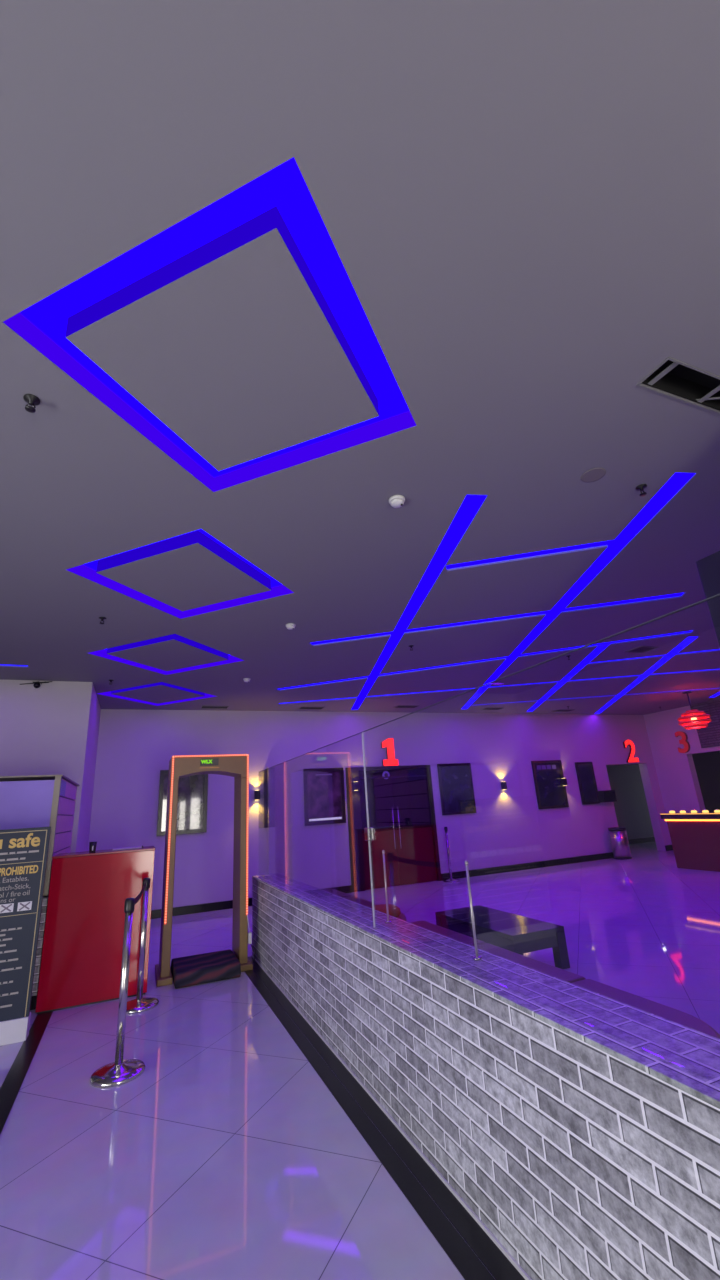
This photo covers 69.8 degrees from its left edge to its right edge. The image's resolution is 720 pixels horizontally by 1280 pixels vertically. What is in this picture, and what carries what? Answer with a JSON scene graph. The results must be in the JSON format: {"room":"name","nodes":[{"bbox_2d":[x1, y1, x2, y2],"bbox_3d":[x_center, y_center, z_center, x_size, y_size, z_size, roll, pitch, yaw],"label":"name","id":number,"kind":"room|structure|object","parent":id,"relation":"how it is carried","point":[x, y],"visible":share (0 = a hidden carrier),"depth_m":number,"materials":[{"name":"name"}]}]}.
{"room":"cinema lobby","nodes":[
{"label":"cinema lobby","id":0,"kind":"room"},
{"bbox_2d":[0,679,100,852],"bbox_3d":[-5.742,2.542,7.349,3.300,3.530,2.350,4,-19,-22],"label":"wall pillar","id":1,"kind":"structure","parent":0,"point":[53,728],"depth_m":7.10,"materials":[{"name":"paint"}]},
{"bbox_2d":[20,681,51,688],"bbox_3d":[-4.501,0.620,7.167,0.388,0.114,0.078,4,-19,-22],"label":"dome camera","id":2,"kind":"object","parent":1,"relation":"attached to","point":[37,685],"visible":1,"depth_m":7.16,"materials":[{"name":"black plastic"}]},
{"bbox_2d":[0,0,719,714],"bbox_3d":[3.956,-0.291,6.629,20.700,0.250,17.600,4,-19,-22],"label":"ceiling","id":3,"kind":"structure","parent":0,"point":[518,201],"depth_m":2.19,"materials":[{"name":"paint"}]},
{"bbox_2d":[23,394,39,412],"bbox_3d":[-1.558,-1.117,2.446,0.068,0.061,0.068,4,-19,-22],"label":"sprinkler head","id":4,"kind":"object","parent":3,"relation":"attached to","point":[31,399],"visible":1,"depth_m":2.44},
{"bbox_2d":[99,617,105,624],"bbox_3d":[-2.567,-0.190,5.141,0.068,0.061,0.068,4,-19,-22],"label":"sprinkler head","id":5,"kind":"object","parent":3,"relation":"attached to","point":[101,618],"visible":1,"depth_m":5.13},
{"bbox_2d":[97,682,215,705],"bbox_3d":[-3.324,0.851,8.559,1.335,0.126,1.335,-10,-19,20],"label":"recessed light","id":6,"kind":"object","parent":3,"relation":"in","point":[160,693],"visible":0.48,"depth_m":8.50,"materials":[{"name":"paint"}]},
{"bbox_2d":[89,634,244,674],"bbox_3d":[-2.413,0.155,6.565,1.335,0.126,1.335,-10,-19,20],"label":"recessed light","id":7,"kind":"object","parent":3,"relation":"in","point":[173,653],"visible":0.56,"depth_m":6.49,"materials":[{"name":"paint"}]},
{"bbox_2d":[66,529,293,618],"bbox_3d":[-1.489,-0.563,4.504,1.335,0.126,1.335,-10,-19,20],"label":"recessed light","id":8,"kind":"object","parent":3,"relation":"in","point":[193,573],"visible":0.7,"depth_m":4.39,"materials":[{"name":"paint"}]},
{"bbox_2d":[3,157,416,491],"bbox_3d":[-0.569,-1.278,2.451,1.335,0.126,1.335,-10,-19,20],"label":"recessed light","id":9,"kind":"object","parent":3,"relation":"in","point":[237,338],"visible":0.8,"depth_m":2.23,"materials":[{"name":"paint"}]},
{"bbox_2d":[200,706,228,708],"bbox_3d":[-2.744,1.271,9.753,0.500,0.012,0.240,4,-19,-22],"label":"ceiling vent","id":10,"kind":"object","parent":3,"relation":"in","point":[202,707],"visible":1,"depth_m":9.76,"materials":[{"name":"grey metal"}]},
{"bbox_2d":[286,623,295,629],"bbox_3d":[-0.762,-0.140,5.669,0.110,0.053,0.110,4,-19,-22],"label":"smoke detector","id":11,"kind":"object","parent":3,"relation":"attached to","point":[290,626],"visible":1,"depth_m":5.63,"materials":[{"name":"white plastic"}]},
{"bbox_2d":[298,706,324,709],"bbox_3d":[-0.980,1.375,10.427,0.500,0.012,0.240,4,-19,-22],"label":"ceiling vent","id":12,"kind":"object","parent":3,"relation":"in","point":[301,707],"visible":1,"depth_m":10.42,"materials":[{"name":"black plastic"}]},
{"bbox_2d":[279,676,368,689],"bbox_3d":[-0.618,0.706,8.503,1.604,0.009,0.085,-9,-19,17],"label":"recessed light","id":13,"kind":"object","parent":3,"relation":"in","point":[365,676],"depth_m":8.49,"materials":[{"name":"blue plastic"}]},
{"bbox_2d":[311,632,391,644],"bbox_3d":[-0.111,-0.023,6.325,1.017,0.009,0.094,-8,-18,12],"label":"recessed light","id":14,"kind":"object","parent":3,"relation":"in","point":[387,633],"depth_m":6.32,"materials":[{"name":"blue plastic"}]},
{"bbox_2d":[389,495,404,507],"bbox_3d":[0.248,-0.915,3.447,0.110,0.053,0.110,4,-19,-22],"label":"smoke detector","id":15,"kind":"object","parent":3,"relation":"attached to","point":[396,501],"visible":1,"depth_m":3.42,"materials":[{"name":"white plastic"}]},
{"bbox_2d":[393,705,418,707],"bbox_3d":[0.981,1.416,10.945,0.500,0.012,0.240,4,-19,-22],"label":"ceiling vent","id":16,"kind":"object","parent":3,"relation":"in","point":[398,706],"visible":1,"depth_m":10.93,"materials":[{"name":"black plastic"}]},
{"bbox_2d":[351,495,486,709],"bbox_3d":[0.335,0.246,7.219,0.148,0.008,7.954,-1,-18,-7],"label":"recessed light","id":17,"kind":"object","parent":3,"relation":"in","point":[471,504],"visible":1,"depth_m":4.69,"materials":[{"name":"blue plastic"}]},
{"bbox_2d":[378,656,507,675],"bbox_3d":[1.235,0.403,7.923,2.006,0.009,0.086,-9,-19,17],"label":"recessed light","id":18,"kind":"object","parent":3,"relation":"in","point":[489,659],"depth_m":7.91,"materials":[{"name":"blue plastic"}]},
{"bbox_2d":[404,611,547,632],"bbox_3d":[1.321,-0.215,6.010,1.644,0.009,0.102,-8,-18,12],"label":"recessed light","id":19,"kind":"object","parent":3,"relation":"in","point":[515,616],"depth_m":6.01,"materials":[{"name":"blue plastic"}]},
{"bbox_2d":[480,707,503,709],"bbox_3d":[3.046,1.584,11.877,0.500,0.012,0.240,4,-19,-22],"label":"ceiling vent","id":20,"kind":"object","parent":3,"relation":"in","point":[486,708],"visible":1,"depth_m":11.88,"materials":[{"name":"black plastic"}]},
{"bbox_2d":[279,669,715,703],"bbox_3d":[2.552,0.845,9.566,8.271,0.008,0.138,-5,-18,4],"label":"recessed light","id":21,"kind":"object","parent":3,"relation":"in","point":[709,669],"visible":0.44,"depth_m":9.60,"materials":[{"name":"blue plastic"}]},
{"bbox_2d":[446,540,611,568],"bbox_3d":[1.425,-0.736,4.401,1.376,0.008,0.118,-7,-18,11],"label":"recessed light","id":22,"kind":"object","parent":3,"relation":"in","point":[596,544],"visible":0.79,"depth_m":4.41,"materials":[{"name":"blue plastic"}]},
{"bbox_2d":[519,646,582,655],"bbox_3d":[2.747,0.155,7.449,0.864,0.009,0.089,-9,-19,17],"label":"recessed light","id":23,"kind":"object","parent":3,"relation":"in","point":[578,646],"depth_m":7.45,"materials":[{"name":"blue plastic"}]},
{"bbox_2d":[552,709,572,711],"bbox_3d":[5.042,1.750,12.791,0.500,0.012,0.240,4,-19,-22],"label":"ceiling vent","id":24,"kind":"object","parent":3,"relation":"in","point":[559,710],"visible":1,"depth_m":12.79,"materials":[{"name":"black plastic"}]},
{"bbox_2d":[527,642,611,711],"bbox_3d":[3.792,0.894,9.929,0.158,0.008,5.922,-6,-18,6],"label":"recessed light","id":25,"kind":"object","parent":3,"relation":"in","point":[601,646],"visible":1,"depth_m":8.82,"materials":[{"name":"blue plastic"}]},
{"bbox_2d":[462,473,694,708],"bbox_3d":[2.245,0.236,7.567,0.153,0.008,8.843,-4,-18,0],"label":"recessed light","id":26,"kind":"object","parent":3,"relation":"in","point":[677,481],"visible":0.93,"depth_m":4.58,"materials":[{"name":"blue plastic"}]},
{"bbox_2d":[581,468,605,481],"bbox_3d":[1.501,-1.060,3.322,0.152,0.004,0.152,4,-19,-22],"label":"ceiling speaker","id":27,"kind":"object","parent":3,"relation":"attached to","point":[594,474],"visible":1,"depth_m":3.32},
{"bbox_2d":[480,688,713,704],"bbox_3d":[5.399,1.200,11.237,5.922,0.008,0.128,-4,-18,2],"label":"recessed light","id":28,"kind":"object","parent":3,"relation":"in","point":[711,688],"visible":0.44,"depth_m":11.28,"materials":[{"name":"blue plastic"}]},
{"bbox_2d":[563,593,682,610],"bbox_3d":[2.875,-0.419,5.679,1.208,0.009,0.094,-8,-18,12],"label":"recessed light","id":29,"kind":"object","parent":3,"relation":"in","point":[678,594],"depth_m":5.67,"materials":[{"name":"blue plastic"}]},
{"bbox_2d":[589,655,663,662],"bbox_3d":[4.219,0.298,8.186,1.112,0.009,0.056,-7,-18,10],"label":"recessed light","id":30,"kind":"object","parent":3,"relation":"in","point":[653,656],"depth_m":8.19,"materials":[{"name":"blue plastic"}]},
{"bbox_2d":[635,484,646,495],"bbox_3d":[1.900,-1.006,3.477,0.068,0.061,0.068,4,-19,-22],"label":"sprinkler head","id":31,"kind":"object","parent":3,"relation":"attached to","point":[641,487],"visible":1,"depth_m":3.47},
{"bbox_2d":[625,646,658,652],"bbox_3d":[4.139,0.142,7.588,0.340,0.012,0.300,4,-19,-22],"label":"ceiling vent","id":32,"kind":"object","parent":3,"relation":"in","point":[639,649],"visible":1,"depth_m":7.57,"materials":[{"name":"black metal"}]},
{"bbox_2d":[594,637,696,713],"bbox_3d":[5.456,0.957,10.454,0.158,0.008,7.252,-8,-18,12],"label":"recessed light","id":33,"kind":"object","parent":3,"relation":"in","point":[688,640],"visible":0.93,"depth_m":8.99,"materials":[{"name":"blue plastic"}]},
{"bbox_2d":[612,630,692,642],"bbox_3d":[3.986,-0.047,7.063,0.977,0.009,0.085,-9,-19,17],"label":"recessed light","id":34,"kind":"object","parent":3,"relation":"in","point":[691,630],"depth_m":7.06,"materials":[{"name":"blue plastic"}]},
{"bbox_2d":[636,357,719,414],"bbox_3d":[2.007,-1.344,2.785,1.270,0.161,0.181,4,-19,-22],"label":"air conditioning slot","id":35,"kind":"object","parent":3,"relation":"attached to","point":[673,376],"visible":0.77,"depth_m":2.73,"materials":[{"name":"grey paint"}]},
{"bbox_2d":[677,691,711,728],"bbox_3d":[7.202,1.514,11.214,0.622,0.785,0.622,4,-19,-22],"label":"pendant lamp","id":36,"kind":"object","parent":3,"relation":"hanging from","point":[698,722],"visible":1,"depth_m":11.10,"materials":[{"name":"red plastic"}]},
{"bbox_2d":[677,649,719,653],"bbox_3d":[5.245,0.175,8.006,0.606,0.009,0.044,-7,-18,10],"label":"recessed light","id":37,"kind":"object","parent":3,"relation":"in","point":[715,649],"depth_m":8.00,"materials":[{"name":"blue plastic"}]},
{"bbox_2d":[696,551,719,645],"bbox_3d":[2.283,-0.614,2.437,0.136,1.485,1.460,4,-19,-22],"label":"screen","id":38,"kind":"object","parent":3,"relation":"hanging from","point":[708,567],"visible":1,"depth_m":2.99,"materials":[{"name":"clear glass"}]},
{"bbox_2d":[0,841,719,1279],"bbox_3d":[4.180,3.241,5.499,20.700,0.120,17.600,4,-19,-22],"label":"floor","id":39,"kind":"structure","parent":0,"point":[229,1157],"depth_m":2.85,"materials":[{"name":"tile"}]},
{"bbox_2d":[0,827,50,1045],"bbox_3d":[-3.208,2.375,4.134,1.115,1.585,0.135,4,-19,-22],"label":"sign stand","id":40,"kind":"object","parent":39,"relation":"on","point":[23,851],"visible":1,"depth_m":4.27,"materials":[{"name":"black metal"}]},
{"bbox_2d":[0,1011,52,1133],"bbox_3d":[-1.003,1.889,0.452,0.120,0.004,10.500,4,-19,-22],"label":"trim","id":41,"kind":"structure","parent":39,"relation":"on","point":[9,1090],"depth_m":3.61,"materials":[{"name":"black stone"}]},
{"bbox_2d":[0,774,79,1009],"bbox_3d":[-4.115,2.629,5.577,1.570,2.090,1.890,4,-19,-22],"label":"booth","id":42,"kind":"object","parent":39,"relation":"on","point":[31,801],"visible":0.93,"depth_m":5.21,"materials":[{"name":"grey wood"}]},
{"bbox_2d":[60,780,65,796],"bbox_3d":[-3.236,1.614,5.620,0.006,0.160,0.500,4,-19,-22],"label":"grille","id":43,"kind":"object","parent":42,"relation":"attached to","point":[63,782],"depth_m":5.64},
{"bbox_2d":[36,846,154,1013],"bbox_3d":[-2.608,2.825,5.200,0.930,1.306,0.535,4,-19,-22],"label":"reception desk","id":44,"kind":"object","parent":39,"relation":"on","point":[81,960],"visible":0.98,"depth_m":4.95,"materials":[{"name":"red laminate"}]},
{"bbox_2d":[89,842,96,852],"bbox_3d":[-2.735,2.120,5.284,0.072,0.100,0.072,4,-19,-22],"label":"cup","id":45,"kind":"object","parent":44,"relation":"on","point":[92,845],"visible":0.99,"depth_m":5.26,"materials":[{"name":"black plastic"}]},
{"bbox_2d":[113,845,142,849],"bbox_3d":[-2.482,2.225,5.529,0.296,0.018,0.220,4,-19,-22],"label":"book","id":46,"kind":"object","parent":44,"relation":"on","point":[135,847],"visible":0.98,"depth_m":5.46,"materials":[{"name":"paper"}]},
{"bbox_2d":[90,897,144,1087],"bbox_3d":[-1.635,2.374,3.580,0.336,1.060,0.336,4,-19,-22],"label":"stanchion","id":47,"kind":"object","parent":39,"relation":"on","point":[119,1072],"visible":1,"depth_m":3.47,"materials":[{"name":"metal"}]},
{"bbox_2d":[134,882,145,903],"bbox_3d":[-1.851,2.137,4.329,0.002,0.078,1.262,2,-19,-17],"label":"belt","id":48,"kind":"object","parent":47,"relation":"attached to","point":[138,897],"visible":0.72,"depth_m":4.42,"materials":[{"name":"fabric"}]},
{"bbox_2d":[126,877,158,1013],"bbox_3d":[-2.015,2.787,4.793,0.336,1.060,0.336,4,-19,-22],"label":"stanchion","id":49,"kind":"object","parent":39,"relation":"on","point":[140,1004],"visible":0.85,"depth_m":4.71,"materials":[{"name":"metal"}]},
{"bbox_2d":[155,754,254,986],"bbox_3d":[-1.754,2.505,5.949,0.994,2.268,0.650,4,-19,-22],"label":"gate","id":50,"kind":"object","parent":39,"relation":"on","point":[236,766],"visible":0.99,"depth_m":5.84,"materials":[{"name":"brown wood"}]},
{"bbox_2d":[170,949,240,988],"bbox_3d":[-1.666,3.484,5.520,0.635,0.135,0.821,4,-19,-22],"label":"floor mat","id":51,"kind":"object","parent":39,"relation":"on","point":[186,971],"visible":0.95,"depth_m":5.26,"materials":[{"name":"carpet"}]},
{"bbox_2d":[322,888,405,920],"bbox_3d":[-0.339,3.364,6.009,0.960,0.500,2.692,4,-19,-22],"label":"bench sofa","id":52,"kind":"object","parent":39,"relation":"on","point":[402,916],"visible":0.14,"depth_m":6.41,"materials":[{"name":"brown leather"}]},
{"bbox_2d":[322,888,351,896],"bbox_3d":[-0.690,3.495,6.840,0.960,0.200,0.892,4,-19,-22],"label":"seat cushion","id":53,"kind":"object","parent":52,"relation":"on","point":[336,892],"depth_m":6.96,"materials":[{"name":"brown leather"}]},
{"bbox_2d":[343,896,377,907],"bbox_3d":[-0.348,3.221,6.054,0.960,0.200,0.892,4,-19,-22],"label":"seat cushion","id":54,"kind":"object","parent":52,"relation":"on","point":[358,900],"depth_m":6.23,"materials":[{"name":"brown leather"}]},
{"bbox_2d":[371,904,400,917],"bbox_3d":[0.245,2.767,5.268,0.340,0.110,0.340,4,-19,-22],"label":"round cushion","id":55,"kind":"object","parent":52,"relation":"on","point":[394,911],"visible":0.54,"depth_m":5.18,"materials":[{"name":"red fabric"}]},
{"bbox_2d":[397,913,405,920],"bbox_3d":[-0.006,2.948,5.268,0.960,0.200,0.892,4,-19,-22],"label":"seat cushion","id":56,"kind":"object","parent":52,"relation":"on","point":[401,916],"depth_m":5.23,"materials":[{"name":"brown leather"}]},
{"bbox_2d":[443,827,459,882],"bbox_3d":[1.840,4.441,10.726,0.336,1.060,0.336,4,-19,-22],"label":"stanchion","id":57,"kind":"object","parent":39,"relation":"on","point":[451,880],"visible":1,"depth_m":10.66,"materials":[{"name":"metal"}]},
{"bbox_2d":[435,905,569,968],"bbox_3d":[1.447,3.162,5.494,0.620,0.355,1.420,4,-19,-22],"label":"bench","id":58,"kind":"object","parent":39,"relation":"on","point":[515,933],"visible":0.7,"depth_m":5.12,"materials":[{"name":"laminate"}]},
{"bbox_2d":[410,920,719,1038],"bbox_3d":[0.792,2.461,3.409,0.960,0.500,3.142,4,-19,-22],"label":"bench sofa","id":59,"kind":"object","parent":39,"relation":"on","point":[658,1009],"visible":0.14,"depth_m":3.08,"materials":[{"name":"brown leather"}]},
{"bbox_2d":[474,943,585,982],"bbox_3d":[0.783,2.318,3.455,0.960,0.200,1.042,4,-19,-22],"label":"seat cushion","id":60,"kind":"object","parent":59,"relation":"on","point":[570,977],"depth_m":3.52,"materials":[{"name":"brown leather"}]},
{"bbox_2d":[572,979,719,1038],"bbox_3d":[1.182,1.999,2.538,0.960,0.200,1.042,4,-19,-22],"label":"seat cushion","id":61,"kind":"object","parent":59,"relation":"on","point":[658,1009],"depth_m":2.73,"materials":[{"name":"brown leather"}]},
{"bbox_2d":[608,827,631,859],"bbox_3d":[6.291,4.915,12.497,0.400,0.700,0.400,4,-19,-22],"label":"litter bin","id":62,"kind":"object","parent":39,"relation":"on","point":[618,837],"visible":1,"depth_m":12.36,"materials":[{"name":"silver metal"}]},
{"bbox_2d":[660,811,719,871],"bbox_3d":[7.606,3.433,8.708,0.816,1.055,4.820,4,-19,-22],"label":"bar counter","id":63,"kind":"object","parent":39,"relation":"on","point":[695,837],"depth_m":10.15,"materials":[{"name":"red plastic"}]},
{"bbox_2d":[660,813,719,814],"bbox_3d":[7.192,2.924,8.731,0.005,0.015,4.765,4,-19,-22],"label":"light","id":64,"kind":"object","parent":63,"relation":"attached to","point":[660,813],"depth_m":10.23,"materials":[{"name":"yellow"}]},
{"bbox_2d":[660,811,719,818],"bbox_3d":[7.580,2.984,8.853,0.810,0.110,4.820,4,-19,-22],"label":"countertop","id":65,"kind":"structure","parent":63,"relation":"on","point":[677,815],"depth_m":10.28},
{"bbox_2d":[88,709,671,909],"bbox_3d":[1.704,3.396,11.493,14.100,3.530,0.250,4,-19,-22],"label":"wall","id":66,"kind":"structure","parent":0,"point":[507,827],"depth_m":10.70,"materials":[{"name":"paint"}]},
{"bbox_2d":[157,770,207,835],"bbox_3d":[-3.201,2.921,9.352,0.840,1.120,0.048,4,-19,-22],"label":"framed poster","id":67,"kind":"object","parent":66,"relation":"attached to","point":[192,790],"visible":0.81,"depth_m":9.35,"materials":[{"name":"black glass"}]},
{"bbox_2d":[254,790,259,799],"bbox_3d":[-1.962,2.960,9.850,0.100,0.177,0.100,4,-19,-22],"label":"wall lamp","id":68,"kind":"object","parent":66,"relation":"attached to","point":[256,792],"visible":1,"depth_m":9.81,"materials":[{"name":"black plastic"}]},
{"bbox_2d":[264,770,267,827],"bbox_3d":[-1.811,3.040,9.915,0.068,1.070,0.048,4,-19,-22],"label":"wall panel","id":69,"kind":"object","parent":66,"relation":"attached to","point":[265,771],"visible":0.96,"depth_m":9.89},
{"bbox_2d":[267,766,278,873],"bbox_3d":[-1.648,3.635,9.752,0.180,2.420,0.100,4,-19,-22],"label":"trim","id":70,"kind":"structure","parent":66,"relation":"attached to","point":[272,830],"depth_m":9.77,"materials":[{"name":"paint"}]},
{"bbox_2d":[303,768,345,825],"bbox_3d":[-0.711,3.129,10.363,0.850,1.080,0.048,4,-19,-22],"label":"framed poster","id":71,"kind":"object","parent":66,"relation":"attached to","point":[324,792],"visible":1,"depth_m":10.35,"materials":[{"name":"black paper"}]},
{"bbox_2d":[353,781,358,790],"bbox_3d":[-0.084,3.009,10.638,0.100,0.177,0.100,4,-19,-22],"label":"wall lamp","id":72,"kind":"object","parent":66,"relation":"attached to","point":[355,784],"visible":1,"depth_m":10.60,"materials":[{"name":"black metal"}]},
{"bbox_2d":[381,738,398,765],"bbox_3d":[0.638,2.426,11.177,0.350,0.580,0.074,4,-19,-22],"label":"number sign","id":73,"kind":"object","parent":66,"relation":"attached to","point":[388,743],"visible":1,"depth_m":11.14,"materials":[{"name":"red plastic"}]},
{"bbox_2d":[345,765,441,891],"bbox_3d":[0.664,3.867,10.835,2.020,2.360,0.223,4,-19,-22],"label":"door","id":74,"kind":"structure","parent":66,"relation":"in","point":[401,810],"depth_m":10.78,"materials":[{"name":"black wood"}]},
{"bbox_2d":[382,771,389,778],"bbox_3d":[0.559,2.896,11.068,0.170,0.170,0.011,4,-19,-22],"label":"round sign","id":75,"kind":"object","parent":74,"relation":"attached to","point":[385,773],"visible":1,"depth_m":11.07,"materials":[{"name":"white plastic"}]},
{"bbox_2d":[151,845,672,918],"bbox_3d":[1.858,4.971,10.858,13.700,0.130,0.020,4,-19,-22],"label":"baseboard","id":76,"kind":"structure","parent":66,"relation":"attached to","point":[222,905],"depth_m":11.10,"materials":[{"name":"black stone"}]},
{"bbox_2d":[437,763,475,814],"bbox_3d":[2.164,3.321,11.546,0.860,1.090,0.048,4,-19,-22],"label":"framed poster","id":77,"kind":"object","parent":66,"relation":"attached to","point":[457,796],"visible":1,"depth_m":11.54,"materials":[{"name":"black glass"}]},
{"bbox_2d":[501,782,506,789],"bbox_3d":[3.345,3.389,12.009,0.100,0.177,0.100,4,-19,-22],"label":"wall lamp","id":78,"kind":"object","parent":66,"relation":"attached to","point":[503,784],"visible":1,"depth_m":11.97,"materials":[{"name":"black plastic"}]},
{"bbox_2d":[531,760,568,808],"bbox_3d":[4.620,3.503,12.552,0.900,1.120,0.048,4,-19,-22],"label":"framed poster","id":79,"kind":"object","parent":66,"relation":"attached to","point":[547,774],"visible":0.99,"depth_m":12.54,"materials":[{"name":"black paper"}]},
{"bbox_2d":[561,778,566,785],"bbox_3d":[4.992,3.472,12.628,0.100,0.177,0.100,4,-19,-22],"label":"wall lamp","id":80,"kind":"object","parent":66,"relation":"attached to","point":[563,780],"visible":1,"depth_m":12.59,"materials":[{"name":"black plastic"}]},
{"bbox_2d":[575,762,599,804],"bbox_3d":[5.724,3.597,12.999,0.550,1.020,0.048,4,-19,-22],"label":"framed poster","id":81,"kind":"object","parent":66,"relation":"attached to","point":[588,789],"visible":1,"depth_m":12.99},
{"bbox_2d":[578,764,596,801],"bbox_3d":[5.721,3.600,13.008,0.440,0.910,0.028,4,-19,-22],"label":"picture","id":82,"kind":"object","parent":81,"relation":"attached to","point":[586,776],"depth_m":12.99},
{"bbox_2d":[598,790,616,802],"bbox_3d":[6.233,3.940,13.023,0.430,0.280,0.181,4,-19,-22],"label":"wall box","id":83,"kind":"object","parent":66,"relation":"attached to","point":[607,795],"visible":1,"depth_m":12.94,"materials":[{"name":"black plastic"}]},
{"bbox_2d":[604,791,615,800],"bbox_3d":[6.266,3.914,12.946,0.370,0.220,0.005,4,-19,-22],"label":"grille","id":84,"kind":"object","parent":83,"relation":"attached to","point":[608,795],"depth_m":12.94,"materials":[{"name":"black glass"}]},
{"bbox_2d":[623,740,638,761],"bbox_3d":[7.266,2.982,13.870,0.382,0.589,0.069,4,-19,-22],"label":"number sign","id":85,"kind":"object","parent":66,"relation":"attached to","point":[630,743],"visible":1,"depth_m":13.84,"materials":[{"name":"red plastic"}]},
{"bbox_2d":[252,877,719,1279],"bbox_3d":[0.543,1.951,2.334,0.310,0.845,8.850,4,-19,-22],"label":"wall partition","id":86,"kind":"structure","parent":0,"point":[583,1163],"depth_m":1.88,"materials":[{"name":"grey brick"}]},
{"bbox_2d":[244,955,531,1279],"bbox_3d":[0.336,2.335,2.110,0.187,0.004,8.850,4,-19,-22],"label":"trim","id":87,"kind":"structure","parent":86,"relation":"attached to","point":[469,1265],"depth_m":2.42,"materials":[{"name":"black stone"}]},
{"bbox_2d":[252,873,719,1108],"bbox_3d":[0.523,1.540,2.463,0.321,0.017,8.862,4,-19,-22],"label":"wall ledge","id":88,"kind":"structure","parent":86,"relation":"on","point":[687,1059],"depth_m":1.91,"materials":[{"name":"grey tile"}]},
{"bbox_2d":[259,732,374,926],"bbox_3d":[-0.608,1.756,4.958,0.012,1.225,3.488,4,-19,-22],"label":"glass screen","id":89,"kind":"object","parent":88,"relation":"on","point":[360,732],"visible":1,"depth_m":3.48,"materials":[{"name":"clear glass"}]},
{"bbox_2d":[364,827,373,840],"bbox_3d":[0.060,1.283,3.413,0.044,0.080,0.058,4,-19,-22],"label":"glass clamp","id":90,"kind":"object","parent":89,"relation":"attached to","point":[369,836],"visible":1,"depth_m":3.40,"materials":[{"name":"metal"}]},
{"bbox_2d":[382,850,391,922],"bbox_3d":[0.171,1.628,3.423,0.044,0.440,0.044,4,-19,-22],"label":"support post","id":91,"kind":"object","parent":88,"relation":"on","point":[383,851],"visible":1,"depth_m":3.41,"materials":[{"name":"metal"}]},
{"bbox_2d":[465,860,481,959],"bbox_3d":[0.551,1.325,2.549,0.044,0.440,0.044,4,-19,-22],"label":"support post","id":92,"kind":"object","parent":88,"relation":"on","point":[476,957],"visible":1,"depth_m":2.54,"materials":[{"name":"metal"}]},
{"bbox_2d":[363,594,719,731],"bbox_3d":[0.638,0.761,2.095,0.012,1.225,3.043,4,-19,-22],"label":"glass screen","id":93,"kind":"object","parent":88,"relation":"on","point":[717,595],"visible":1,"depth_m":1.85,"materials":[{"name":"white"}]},
{"bbox_2d":[606,764,653,839],"bbox_3d":[8.298,4.735,15.127,5.400,2.400,1.900,4,-19,-22],"label":"wall","id":94,"kind":"structure","parent":0,"point":[631,807],"depth_m":15.99,"materials":[{"name":"grey paint"}]},
{"bbox_2d":[628,837,654,843],"bbox_3d":[7.983,6.048,15.438,4.780,0.130,0.020,4,-19,-22],"label":"baseboard","id":95,"kind":"structure","parent":94,"relation":"attached to","point":[648,839],"depth_m":15.66,"materials":[{"name":"black stone"}]},
{"bbox_2d":[643,706,719,812],"bbox_3d":[10.922,1.595,7.688,0.200,3.530,14.500,4,-19,-22],"label":"wall","id":96,"kind":"structure","parent":0,"point":[678,781],"depth_m":13.59,"materials":[{"name":"paint"}]},
{"bbox_2d":[674,731,689,752],"bbox_3d":[8.360,2.644,13.379,0.069,0.554,0.302,4,-19,-22],"label":"number sign","id":97,"kind":"object","parent":96,"relation":"attached to","point":[682,734],"visible":1,"depth_m":13.33,"materials":[{"name":"red plastic"}]},
{"bbox_2d":[691,699,719,747],"bbox_3d":[9.538,1.373,10.734,0.070,1.090,5.340,4,-19,-22],"label":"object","id":98,"kind":"structure","parent":96,"relation":"attached to","point":[709,736],"depth_m":12.71,"materials":[{"name":"stone"}]},
{"bbox_2d":[692,751,719,810],"bbox_3d":[10.954,3.314,11.540,3.000,2.600,7.250,4,-19,-22],"label":"doorway","id":99,"kind":"structure","parent":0,"point":[707,765],"depth_m":14.90,"materials":[{"name":"black"}]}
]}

